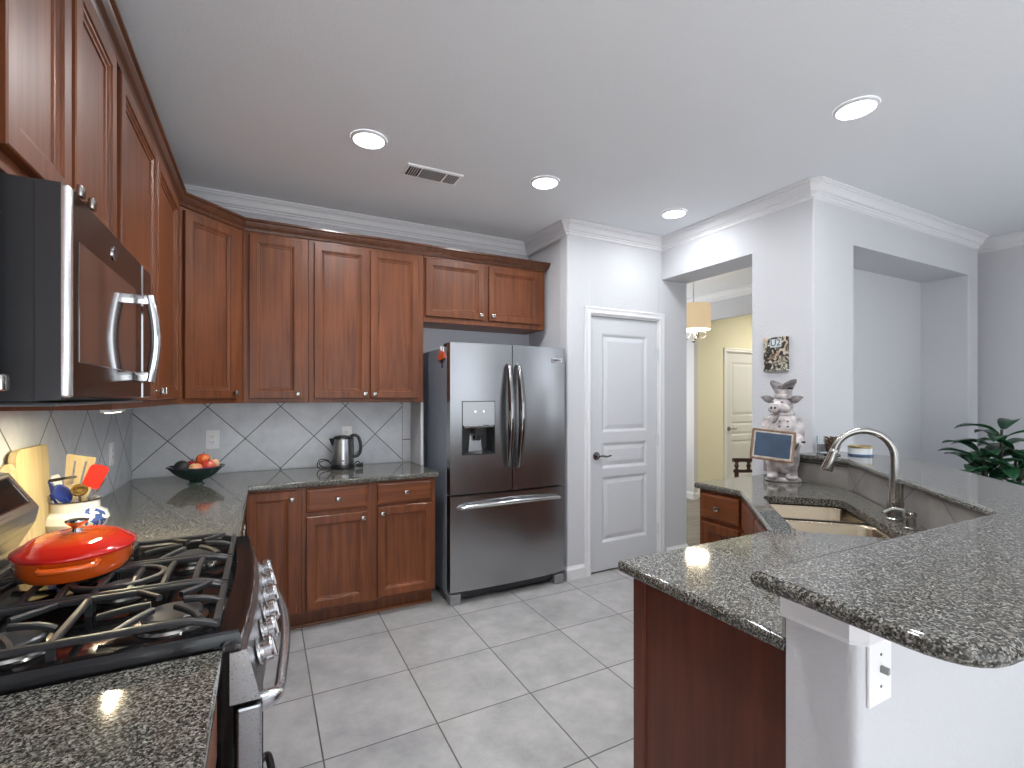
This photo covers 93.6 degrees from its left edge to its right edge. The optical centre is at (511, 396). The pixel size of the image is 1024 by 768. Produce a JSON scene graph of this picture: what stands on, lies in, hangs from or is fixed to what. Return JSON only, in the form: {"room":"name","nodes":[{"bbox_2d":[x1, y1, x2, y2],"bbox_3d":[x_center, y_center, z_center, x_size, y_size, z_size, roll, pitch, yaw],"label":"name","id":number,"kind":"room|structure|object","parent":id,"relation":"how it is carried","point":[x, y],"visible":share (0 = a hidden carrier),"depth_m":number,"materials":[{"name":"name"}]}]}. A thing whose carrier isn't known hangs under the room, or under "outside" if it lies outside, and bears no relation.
{"room":"kitchen","nodes":[
{"label":"kitchen","id":0,"kind":"room"},
{"bbox_2d":[0,408,131,498],"bbox_3d":[-0.854,0.033,-0.104,0.188,2.741,7.200,0,0,-27],"label":"wall","id":1,"kind":"structure","parent":0,"point":[89,433],"depth_m":2.06,"materials":[{"name":"tile"}]},
{"bbox_2d":[0,373,9,390],"bbox_3d":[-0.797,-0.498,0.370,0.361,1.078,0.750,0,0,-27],"label":"knob","id":2,"kind":"object","parent":1,"relation":"attached to","point":[4,378],"visible":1,"depth_m":0.75,"materials":[{"name":"metal"}]},
{"bbox_2d":[0,0,116,237],"bbox_3d":[-1.148,-0.717,1.047,0.361,0.640,0.765,0,0,-27],"label":"upper cabinet","id":3,"kind":"object","parent":1,"relation":"attached to","point":[58,61],"visible":0.8,"depth_m":1.04,"materials":[{"name":"brown wood"}]},
{"bbox_2d":[0,173,160,406],"bbox_3d":[-1.106,-0.181,1.092,0.461,0.398,0.724,0,0,-27],"label":"microwave","id":4,"kind":"object","parent":3,"relation":"attached to","point":[80,320],"visible":1,"depth_m":0.85,"materials":[{"name":"grey paint"}]},
{"bbox_2d":[0,70,178,410],"bbox_3d":[-1.611,-0.498,1.942,0.361,1.078,1.240,0,0,-27],"label":"upper cabinet","id":5,"kind":"object","parent":1,"relation":"attached to","point":[147,202],"visible":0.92,"depth_m":1.92,"materials":[{"name":"brown wood"}]},
{"bbox_2d":[100,409,125,412],"bbox_3d":[-1.297,0.047,1.564,0.028,0.012,0.180,0,0,-27],"label":"light","id":6,"kind":"object","parent":5,"relation":"attached to","point":[117,410],"visible":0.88,"depth_m":1.50,"materials":[{"name":"white plastic"}]},
{"bbox_2d":[109,442,113,465],"bbox_3d":[-2.109,0.303,2.534,0.008,0.118,0.072,0,0,-27],"label":"wall outlet","id":7,"kind":"object","parent":1,"relation":"attached to","point":[111,445],"visible":1,"depth_m":2.52,"materials":[{"name":"white plastic"}]},
{"bbox_2d":[111,447,113,460],"bbox_3d":[-2.107,0.303,2.535,0.003,0.068,0.034,0,0,-27],"label":"receptacle","id":8,"kind":"object","parent":7,"relation":"attached to","point":[112,448],"depth_m":2.53,"materials":[{"name":"white plastic"}]},
{"bbox_2d":[184,184,699,256],"bbox_3d":[0.887,-1.284,0.798,3.750,0.107,6.800,0,0,-27],"label":"trim","id":9,"kind":"structure","parent":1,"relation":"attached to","point":[232,201],"depth_m":3.71,"materials":[{"name":"white paint"}]},
{"bbox_2d":[131,212,528,479],"bbox_3d":[-1.140,0.033,3.684,2.805,2.741,0.208,0,0,-27],"label":"wall","id":10,"kind":"structure","parent":0,"point":[252,436],"depth_m":3.33,"materials":[{"name":"tile"}]},
{"bbox_2d":[177,205,242,403],"bbox_3d":[-1.929,-0.498,2.823,0.609,1.078,0.609,0,0,-27],"label":"upper cabinet","id":11,"kind":"object","parent":10,"relation":"attached to","point":[210,249],"visible":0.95,"depth_m":2.73,"materials":[{"name":"brown wood"}]},
{"bbox_2d":[205,430,218,448],"bbox_3d":[-1.956,0.281,3.139,0.078,0.122,0.008,0,0,-27],"label":"wall outlet","id":12,"kind":"object","parent":10,"relation":"attached to","point":[211,436],"visible":1,"depth_m":3.13,"materials":[{"name":"white plastic"}]},
{"bbox_2d":[209,434,214,444],"bbox_3d":[-1.955,0.281,3.137,0.034,0.068,0.003,0,0,-27],"label":"receptacle","id":13,"kind":"object","parent":12,"relation":"attached to","point":[211,436],"depth_m":3.13,"materials":[{"name":"white plastic"}]},
{"bbox_2d":[243,230,307,402],"bbox_3d":[-1.550,-0.498,3.159,0.370,1.078,0.362,0,0,-27],"label":"upper cabinet","id":14,"kind":"object","parent":10,"relation":"attached to","point":[275,267],"visible":1,"depth_m":3.03,"materials":[{"name":"brown wood"}]},
{"bbox_2d":[341,426,351,435],"bbox_3d":[-1.212,0.278,3.525,0.072,0.118,0.008,0,0,-27],"label":"wall outlet","id":15,"kind":"object","parent":10,"relation":"attached to","point":[345,430],"visible":0.51,"depth_m":3.52,"materials":[{"name":"white plastic"}]},
{"bbox_2d":[308,239,422,402],"bbox_3d":[-1.044,-0.498,3.421,0.766,1.078,0.362,0,0,-27],"label":"upper cabinet","id":16,"kind":"object","parent":10,"relation":"attached to","point":[365,304],"visible":0.97,"depth_m":3.27,"materials":[{"name":"brown wood"}]},
{"bbox_2d":[411,402,422,464],"bbox_3d":[-0.721,0.273,3.641,0.021,0.460,0.270,0,0,-27],"label":"trim","id":17,"kind":"structure","parent":10,"relation":"attached to","point":[416,407],"depth_m":3.59,"materials":[{"name":"grey paint"}]},
{"bbox_2d":[423,255,543,334],"bbox_3d":[-0.248,-0.789,3.834,1.023,0.495,0.362,0,0,-27],"label":"upper cabinet","id":18,"kind":"object","parent":10,"relation":"attached to","point":[457,294],"visible":0.98,"depth_m":3.69,"materials":[{"name":"brown wood"}]},
{"bbox_2d":[91,0,550,272],"bbox_3d":[-0.941,-1.056,2.175,1.798,0.067,4.350,0,0,11],"label":"crown molding","id":19,"kind":"structure","parent":18,"relation":"attached to","point":[108,12],"depth_m":2.69,"materials":[{"name":"brown wood"}]},
{"bbox_2d":[263,497,699,767],"bbox_3d":[2.866,1.453,2.837,9.500,0.100,9.000,0,0,-27],"label":"floor","id":20,"kind":"structure","parent":0,"point":[539,674],"depth_m":2.35,"materials":[{"name":"tile"}]},
{"bbox_2d":[0,472,290,767],"bbox_3d":[-0.980,0.779,1.191,0.780,1.128,0.760,0,0,-27],"label":"gas range","id":21,"kind":"object","parent":20,"relation":"on","point":[184,599],"depth_m":1.08,"materials":[{"name":"black metal"}]},
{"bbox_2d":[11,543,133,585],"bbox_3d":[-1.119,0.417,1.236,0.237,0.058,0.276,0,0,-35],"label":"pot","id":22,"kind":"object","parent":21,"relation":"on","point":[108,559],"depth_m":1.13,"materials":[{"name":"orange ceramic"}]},
{"bbox_2d":[0,535,254,695],"bbox_3d":[-0.998,0.499,1.181,0.645,0.044,0.760,0,0,-27],"label":"cooktop","id":23,"kind":"object","parent":21,"relation":"in","point":[226,625],"depth_m":1.02,"materials":[{"name":"black metal"}]},
{"bbox_2d":[206,700,216,767],"bbox_3d":[-0.643,0.971,0.407,0.668,0.864,0.915,0,0,-27],"label":"base cabinet","id":24,"kind":"object","parent":20,"relation":"on","point":[212,755],"visible":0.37,"depth_m":0.85,"materials":[{"name":"brown wood"}]},
{"bbox_2d":[0,651,222,767],"bbox_3d":[-0.651,0.522,0.407,0.638,0.033,0.923,0,0,-27],"label":"countertop","id":25,"kind":"structure","parent":24,"relation":"on","point":[159,715],"depth_m":0.75,"materials":[{"name":"stone"}]},
{"bbox_2d":[242,524,245,535],"bbox_3d":[-1.495,0.971,2.030,0.648,0.864,1.180,0,0,-27],"label":"base cabinet","id":26,"kind":"object","parent":20,"relation":"on","point":[244,525],"visible":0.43,"depth_m":2.13,"materials":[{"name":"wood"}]},
{"bbox_2d":[101,461,438,547],"bbox_3d":[-1.135,0.522,2.556,1.755,0.033,1.797,0,0,-27],"label":"countertop","id":27,"kind":"structure","parent":26,"relation":"on","point":[158,507],"depth_m":2.45,"materials":[{"name":"stone"}]},
{"bbox_2d":[0,464,28,546],"bbox_3d":[-1.501,0.355,1.438,0.058,0.300,0.125,0,0,-27],"label":"cutting board","id":28,"kind":"object","parent":27,"relation":"on","point":[8,468],"visible":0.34,"depth_m":1.47,"materials":[{"name":"beige wood"}]},
{"bbox_2d":[8,444,50,539],"bbox_3d":[-1.599,0.337,1.601,0.033,0.336,0.255,0,0,-27],"label":"cutting board","id":29,"kind":"object","parent":27,"relation":"on","point":[31,463],"visible":0.49,"depth_m":1.61,"materials":[{"name":"brown wood"}]},
{"bbox_2d":[45,495,110,532],"bbox_3d":[-1.604,0.441,1.765,0.200,0.129,0.200,0,0,-27],"label":"utensil crock","id":30,"kind":"object","parent":27,"relation":"on","point":[59,512],"visible":0.63,"depth_m":1.71,"materials":[{"name":"white ceramic"}]},
{"bbox_2d":[47,481,57,502],"bbox_3d":[-1.636,0.391,1.730,0.020,0.194,0.108,0,0,23],"label":"spoon","id":31,"kind":"object","parent":30,"relation":"in","point":[52,498],"visible":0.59,"depth_m":1.71,"materials":[{"name":"blue plastic"}]},
{"bbox_2d":[48,476,76,481],"bbox_3d":[-1.625,0.299,1.721,0.102,0.022,0.015,0,0,-33],"label":"masher","id":32,"kind":"object","parent":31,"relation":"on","point":[68,477],"visible":0.73,"depth_m":1.72,"materials":[{"name":"black metal"}]},
{"bbox_2d":[51,474,63,485],"bbox_3d":[-1.634,0.386,1.762,0.097,0.203,0.021,0,0,-5],"label":"peeler","id":33,"kind":"object","parent":30,"relation":"in","point":[56,475],"visible":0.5,"depth_m":1.76,"materials":[{"name":"white plastic"}]},
{"bbox_2d":[52,484,72,502],"bbox_3d":[-1.591,0.398,1.739,0.031,0.180,0.130,0,0,2],"label":"spoon","id":34,"kind":"object","parent":30,"relation":"in","point":[62,493],"visible":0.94,"depth_m":1.71,"materials":[{"name":"blue plastic"}]},
{"bbox_2d":[70,484,87,501],"bbox_3d":[-1.572,0.400,1.760,0.046,0.174,0.104,0,0,-27],"label":"slotted spoon","id":35,"kind":"object","parent":30,"relation":"in","point":[79,490],"visible":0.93,"depth_m":1.73,"materials":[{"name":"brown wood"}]},
{"bbox_2d":[70,484,87,495],"bbox_3d":[-1.555,0.338,1.728,0.046,0.048,0.031,0,0,-27],"label":"bowl","id":36,"kind":"object","parent":35,"relation":"on","point":[79,489],"depth_m":1.73,"materials":[{"name":"brown metal"}]},
{"bbox_2d":[64,454,95,502],"bbox_3d":[-1.606,0.349,1.786,0.032,0.275,0.091,0,0,30],"label":"spatula","id":37,"kind":"object","parent":30,"relation":"in","point":[80,460],"visible":0.59,"depth_m":1.78,"materials":[{"name":"brown wood"}]},
{"bbox_2d":[81,464,108,500],"bbox_3d":[-1.571,0.369,1.779,0.125,0.237,0.027,0,0,-22],"label":"spatula","id":38,"kind":"object","parent":30,"relation":"in","point":[96,473],"visible":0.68,"depth_m":1.78,"materials":[{"name":"red plastic"}]},
{"bbox_2d":[86,477,105,499],"bbox_3d":[-1.579,0.388,1.801,0.088,0.199,0.052,0,0,-27],"label":"whisk","id":39,"kind":"object","parent":30,"relation":"in","point":[93,493],"visible":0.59,"depth_m":1.81,"materials":[{"name":"silver metal"}]},
{"bbox_2d":[165,464,224,484],"bbox_3d":[-1.836,0.454,2.794,0.312,0.102,0.235,0,0,-3],"label":"fruit bowl","id":40,"kind":"object","parent":27,"relation":"on","point":[196,475],"visible":0.81,"depth_m":2.73,"materials":[{"name":"teal ceramic"}]},
{"bbox_2d":[173,461,189,468],"bbox_3d":[-1.900,0.403,2.766,0.083,0.077,0.072,0,0,-27],"label":"avocado","id":41,"kind":"object","parent":40,"relation":"in","point":[180,464],"visible":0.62,"depth_m":2.74,"materials":[{"name":"black food"}]},
{"bbox_2d":[188,461,202,468],"bbox_3d":[-1.818,0.412,2.764,0.074,0.075,0.074,0,0,-27],"label":"peach","id":42,"kind":"object","parent":40,"relation":"in","point":[195,465],"visible":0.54,"depth_m":2.74,"materials":[{"name":"orange food"}]},
{"bbox_2d":[202,458,214,467],"bbox_3d":[-1.772,0.399,2.804,0.072,0.074,0.072,0,0,-27],"label":"apple","id":43,"kind":"object","parent":40,"relation":"in","point":[206,464],"visible":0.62,"depth_m":2.78,"materials":[{"name":"red food"}]},
{"bbox_2d":[196,452,210,463],"bbox_3d":[-1.811,0.364,2.820,0.074,0.075,0.074,0,0,-27],"label":"nectarine","id":44,"kind":"object","parent":43,"relation":"on","point":[200,458],"visible":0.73,"depth_m":2.79,"materials":[{"name":"orange food"}]},
{"bbox_2d":[211,458,219,466],"bbox_3d":[-1.773,0.396,2.855,0.068,0.070,0.068,0,0,-27],"label":"peach","id":45,"kind":"object","parent":40,"relation":"in","point":[217,462],"visible":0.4,"depth_m":2.84,"materials":[{"name":"beige food"}]},
{"bbox_2d":[317,434,362,469],"bbox_3d":[-1.199,0.384,3.359,0.284,0.243,0.172,0,0,-41],"label":"electric kettle","id":46,"kind":"object","parent":27,"relation":"on","point":[343,456],"visible":1,"depth_m":3.33,"materials":[{"name":"silver metal"}]},
{"bbox_2d":[244,488,300,631],"bbox_3d":[-1.517,0.972,3.024,0.318,0.866,0.632,0,0,-27],"label":"base cabinet","id":47,"kind":"object","parent":20,"relation":"on","point":[272,519],"visible":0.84,"depth_m":2.80,"materials":[{"name":"brown wood"}]},
{"bbox_2d":[301,477,434,627],"bbox_3d":[-1.008,0.972,3.288,0.825,0.866,0.632,0,0,-27],"label":"base cabinet","id":48,"kind":"object","parent":20,"relation":"on","point":[368,547],"visible":0.99,"depth_m":3.02,"materials":[{"name":"brown wood"}]},
{"bbox_2d":[422,342,564,605],"bbox_3d":[-0.131,0.519,3.652,0.912,1.768,0.774,0,0,-27],"label":"refrigerator","id":49,"kind":"object","parent":20,"relation":"on","point":[494,414],"visible":1,"depth_m":3.36,"materials":[{"name":"grey metal"}]},
{"bbox_2d":[437,346,444,367],"bbox_3d":[-0.494,-0.274,3.348,0.012,0.155,0.140,0,0,-27],"label":"magnet","id":50,"kind":"object","parent":49,"relation":"attached to","point":[441,356],"visible":1,"depth_m":3.33,"materials":[{"name":"orange plastic"}]},
{"bbox_2d":[634,578,785,767],"bbox_3d":[0.757,0.971,1.424,0.626,0.864,0.553,0,0,-27],"label":"base cabinet","id":51,"kind":"object","parent":20,"relation":"on","point":[709,693],"visible":0.47,"depth_m":1.26,"materials":[{"name":"brown wood"}]},
{"bbox_2d":[700,489,743,543],"bbox_3d":[1.400,0.971,2.822,0.598,0.864,0.292,0,0,-27],"label":"base cabinet","id":52,"kind":"object","parent":20,"relation":"on","point":[720,513],"visible":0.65,"depth_m":2.70,"materials":[{"name":"brown wood"}]},
{"bbox_2d":[732,458,751,477],"bbox_3d":[2.086,0.961,4.222,0.470,0.885,0.422,0,0,1],"label":"dining chair","id":53,"kind":"object","parent":20,"relation":"on","point":[736,461],"visible":0.24,"depth_m":4.02,"materials":[{"name":"brown wood"}]},
{"bbox_2d":[741,502,764,535],"bbox_3d":[1.315,0.971,2.130,0.498,0.864,0.800,0,0,18],"label":"base cabinet","id":54,"kind":"object","parent":20,"relation":"on","point":[750,524],"visible":0.04,"depth_m":2.33,"materials":[{"name":"brown wood"}]},
{"bbox_2d":[618,474,928,650],"bbox_3d":[1.225,0.522,2.062,1.014,0.033,2.484,0,0,29],"label":"countertop","id":55,"kind":"structure","parent":54,"relation":"on","point":[713,578],"depth_m":1.53,"materials":[{"name":"stone"}]},
{"bbox_2d":[761,379,804,482],"bbox_3d":[1.609,0.202,2.868,0.236,0.607,0.210,0,0,31],"label":"statue","id":56,"kind":"object","parent":55,"relation":"on","point":[781,417],"visible":0.73,"depth_m":2.83,"materials":[{"name":"white ceramic"}]},
{"bbox_2d":[750,428,805,463],"bbox_3d":[1.533,0.284,2.779,0.288,0.198,0.053,0,0,24],"label":"chalkboard","id":57,"kind":"object","parent":56,"relation":"attached to","point":[766,444],"visible":1,"depth_m":2.78,"materials":[{"name":"blue stone"}]},
{"bbox_2d":[769,503,890,537],"bbox_3d":[1.338,0.640,2.072,0.400,0.203,0.730,0,0,18],"label":"sink","id":58,"kind":"object","parent":55,"relation":"in","point":[806,518],"visible":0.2,"depth_m":2.11,"materials":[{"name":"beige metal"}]},
{"bbox_2d":[821,427,904,521],"bbox_3d":[1.456,0.318,2.007,0.288,0.376,0.090,0,0,27],"label":"faucet","id":59,"kind":"object","parent":55,"relation":"on","point":[896,489],"visible":0.96,"depth_m":1.97,"materials":[{"name":"grey metal"}]},
{"bbox_2d":[882,507,918,530],"bbox_3d":[1.489,0.466,1.845,0.110,0.079,0.044,0,0,36],"label":"soap dispenser","id":60,"kind":"object","parent":55,"relation":"on","point":[911,517],"visible":1,"depth_m":1.82,"materials":[{"name":"grey metal"}]},
{"bbox_2d":[529,240,558,347],"bbox_3d":[0.296,0.033,4.087,0.115,2.741,0.815,0,0,-27],"label":"wall","id":61,"kind":"structure","parent":0,"point":[549,337],"depth_m":3.93,"materials":[{"name":"grey paint"}]},
{"bbox_2d":[116,0,1023,297],"bbox_3d":[2.866,-1.388,2.837,9.500,0.100,9.000,0,0,-27],"label":"ceiling","id":62,"kind":"structure","parent":0,"point":[640,110],"depth_m":2.16,"materials":[{"name":"white paint"}]},
{"bbox_2d":[350,129,386,148],"bbox_3d":[-0.744,-1.332,2.499,0.184,0.012,0.184,0,0,-27],"label":"recessed light","id":63,"kind":"object","parent":62,"relation":"in","point":[364,138],"visible":1,"depth_m":2.49,"materials":[{"name":"white glass"}]},
{"bbox_2d":[401,162,463,185],"bbox_3d":[-0.477,-1.332,2.895,0.344,0.012,0.156,0,0,-27],"label":"ceiling vent","id":64,"kind":"object","parent":62,"relation":"in","point":[412,170],"visible":1,"depth_m":2.88,"materials":[{"name":"white metal"}]},
{"bbox_2d":[530,175,559,188],"bbox_3d":[0.206,-1.332,3.000,0.184,0.012,0.184,0,0,-27],"label":"recessed light","id":65,"kind":"object","parent":62,"relation":"in","point":[545,181],"visible":1,"depth_m":2.99,"materials":[{"name":"white paint"}]},
{"bbox_2d":[661,208,686,218],"bbox_3d":[1.182,-1.332,3.507,0.184,0.012,0.184,0,0,-27],"label":"recessed light","id":66,"kind":"object","parent":62,"relation":"in","point":[675,212],"visible":1,"depth_m":3.49,"materials":[{"name":"white paint"}]},
{"bbox_2d":[687,282,710,342],"bbox_3d":[1.960,-0.960,5.194,0.350,0.756,0.350,0,0,-27],"label":"drum chandelier","id":67,"kind":"object","parent":62,"relation":"hanging from","point":[698,313],"visible":0.74,"depth_m":5.04,"materials":[{"name":"beige fabric"}]},
{"bbox_2d":[687,328,709,331],"bbox_3d":[1.960,-0.725,5.194,0.340,0.015,0.340,0,0,-27],"label":"diffuser","id":68,"kind":"object","parent":67,"relation":"attached to","point":[688,329],"depth_m":5.16,"materials":[{"name":"white glass"}]},
{"bbox_2d":[832,96,880,120],"bbox_3d":[1.596,-1.332,2.230,0.184,0.012,0.184,0,0,-27],"label":"recessed light","id":69,"kind":"object","parent":62,"relation":"in","point":[858,107],"visible":1,"depth_m":2.22,"materials":[{"name":"white glass"}]},
{"bbox_2d":[559,235,686,572],"bbox_3d":[0.958,0.033,4.016,1.265,2.741,0.120,0,0,-27],"label":"wall","id":70,"kind":"structure","parent":0,"point":[594,273],"depth_m":3.85,"materials":[{"name":"grey paint"}]},
{"bbox_2d":[562,564,585,580],"bbox_3d":[0.479,1.353,3.723,0.173,0.100,0.069,0,0,-27],"label":"baseboard","id":71,"kind":"structure","parent":70,"relation":"attached to","point":[577,571],"depth_m":3.69,"materials":[{"name":"white paint"}]},
{"bbox_2d":[584,306,664,576],"bbox_3d":[0.914,0.349,3.969,0.832,2.108,0.163,0,0,-27],"label":"door","id":72,"kind":"structure","parent":70,"relation":"in","point":[624,350],"depth_m":3.93,"materials":[{"name":"white paint"}]},
{"bbox_2d":[666,544,688,550],"bbox_3d":[1.420,1.353,4.247,0.259,0.100,0.134,0,0,-27],"label":"baseboard","id":73,"kind":"structure","parent":70,"relation":"attached to","point":[683,545],"depth_m":4.19,"materials":[{"name":"white paint"}]},
{"bbox_2d":[662,220,752,283],"bbox_3d":[1.611,-1.167,3.803,0.300,0.341,0.870,0,0,-27],"label":"wall","id":74,"kind":"structure","parent":0,"point":[731,249],"depth_m":3.71,"materials":[{"name":"grey paint"}]},
{"bbox_2d":[694,176,988,249],"bbox_3d":[2.707,-1.284,3.868,2.437,0.107,0.941,0,0,-27],"label":"trim","id":75,"kind":"structure","parent":74,"relation":"attached to","point":[823,188],"depth_m":3.31,"materials":[{"name":"white paint"}]},
{"bbox_2d":[687,294,751,491],"bbox_3d":[2.829,0.033,5.920,0.070,2.741,3.490,0,0,-27],"label":"wall","id":76,"kind":"structure","parent":0,"point":[741,305],"depth_m":6.54,"materials":[{"name":"grey paint"}]},
{"bbox_2d":[687,491,693,499],"bbox_3d":[2.251,1.353,6.944,0.014,0.100,0.940,0,0,-27],"label":"baseboard","id":77,"kind":"structure","parent":76,"relation":"attached to","point":[690,495],"depth_m":6.57,"materials":[{"name":"white paint"}]},
{"bbox_2d":[694,492,698,499],"bbox_3d":[2.508,1.353,6.540,0.070,0.100,0.014,0,0,-27],"label":"baseboard","id":78,"kind":"object","parent":76,"relation":"attached to","point":[696,495],"visible":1,"depth_m":6.53,"materials":[{"name":"white paint"}]},
{"bbox_2d":[687,283,751,302],"bbox_3d":[2.782,-1.284,5.862,0.066,0.107,3.350,0,0,-27],"label":"trim","id":79,"kind":"structure","parent":76,"relation":"attached to","point":[738,291],"depth_m":6.07,"materials":[{"name":"white paint"}]},
{"bbox_2d":[698,314,751,489],"bbox_3d":[3.950,0.033,7.452,3.330,2.741,0.100,0,0,-27],"label":"wall","id":80,"kind":"structure","parent":0,"point":[735,332],"depth_m":6.84,"materials":[{"name":"beige paint"}]},
{"bbox_2d":[723,347,751,478],"bbox_3d":[3.449,0.349,7.180,0.944,2.108,0.163,0,0,-27],"label":"door","id":81,"kind":"structure","parent":80,"relation":"in","point":[737,362],"depth_m":7.08,"materials":[{"name":"white paint"}]},
{"bbox_2d":[752,197,852,475],"bbox_3d":[1.970,0.033,3.270,0.446,2.741,0.425,0,0,-27],"label":"wall pillar","id":82,"kind":"structure","parent":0,"point":[802,255],"depth_m":3.10,"materials":[{"name":"grey paint"}]},
{"bbox_2d":[764,336,788,371],"bbox_3d":[1.747,-0.280,3.185,0.025,0.224,0.164,0,0,-27],"label":"wall picture","id":83,"kind":"object","parent":82,"relation":"attached to","point":[776,349],"visible":1,"depth_m":3.17,"materials":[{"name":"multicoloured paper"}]},
{"bbox_2d":[786,481,1023,767],"bbox_3d":[1.452,0.888,1.798,0.684,1.030,2.400,0,0,31],"label":"wall","id":84,"kind":"structure","parent":0,"point":[938,713],"depth_m":0.98,"materials":[{"name":"grey paint"}]},
{"bbox_2d":[764,459,983,637],"bbox_3d":[1.410,0.439,2.004,0.605,0.132,2.539,0,0,27],"label":"wall","id":85,"kind":"structure","parent":84,"relation":"attached to","point":[932,512],"depth_m":2.22,"materials":[{"name":"tile"}]},
{"bbox_2d":[780,597,884,646],"bbox_3d":[1.076,0.415,1.171,1.112,0.085,0.174,0,0,-27],"label":"trim","id":86,"kind":"structure","parent":85,"relation":"attached to","point":[839,630],"depth_m":0.92,"materials":[{"name":"white paint"}]},
{"bbox_2d":[750,451,1023,668],"bbox_3d":[1.521,0.356,1.729,0.953,0.031,2.781,0,0,32],"label":"bar","id":87,"kind":"object","parent":85,"relation":"on","point":[953,593],"visible":0.99,"depth_m":0.91,"materials":[{"name":"stone"}]},
{"bbox_2d":[817,436,829,452],"bbox_3d":[1.893,0.291,2.912,0.080,0.100,0.080,0,0,-27],"label":"glass jar","id":88,"kind":"object","parent":87,"relation":"on","point":[821,448],"visible":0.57,"depth_m":2.89,"materials":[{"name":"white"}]},
{"bbox_2d":[823,436,840,455],"bbox_3d":[1.869,0.288,2.802,0.091,0.106,0.092,0,0,-27],"label":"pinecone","id":89,"kind":"object","parent":87,"relation":"on","point":[828,441],"visible":0.49,"depth_m":2.79,"materials":[{"name":"brown"}]},
{"bbox_2d":[847,445,873,455],"bbox_3d":[2.020,0.313,2.786,0.124,0.055,0.124,0,0,-27],"label":"bowl","id":90,"kind":"object","parent":87,"relation":"on","point":[855,450],"visible":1,"depth_m":2.74,"materials":[{"name":"white ceramic"}]},
{"bbox_2d":[867,639,890,708],"bbox_3d":[0.696,0.515,0.900,0.078,0.125,0.020,0,0,-27],"label":"light switch","id":91,"kind":"object","parent":84,"relation":"attached to","point":[878,654],"visible":0.89,"depth_m":0.90,"materials":[{"name":"white plastic"}]},
{"bbox_2d":[853,211,977,469],"bbox_3d":[2.990,0.033,3.799,1.865,2.741,0.425,0,0,-27],"label":"wall niche","id":92,"kind":"object","parent":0,"point":[915,293],"visible":0.4,"depth_m":4.00,"materials":[{"name":"grey paint"}]},
{"bbox_2d":[978,245,1023,482],"bbox_3d":[5.223,0.033,2.092,0.200,2.741,5.510,0,0,-27],"label":"wall","id":93,"kind":"structure","parent":0,"point":[1000,272],"depth_m":4.04,"materials":[{"name":"grey paint"}]},
{"bbox_2d":[978,230,1023,253],"bbox_3d":[5.060,-1.284,2.118,0.066,0.107,5.305,0,0,-27],"label":"trim","id":94,"kind":"structure","parent":93,"relation":"attached to","point":[1015,239],"depth_m":4.00,"materials":[{"name":"white paint"}]},
{"bbox_3d":[4.282,1.453,1.605,2.420,0.100,5.510,0,0,-27],"label":"floor","id":95,"kind":"structure","parent":0,"visible":0},
{"bbox_2d":[938,418,1023,485],"bbox_3d":[3.439,0.780,3.377,0.681,1.246,0.755,0,0,-27],"label":"potted plant","id":96,"kind":"object","parent":95,"relation":"on","point":[976,459],"visible":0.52,"depth_m":3.38,"materials":[{"name":"green plant"}]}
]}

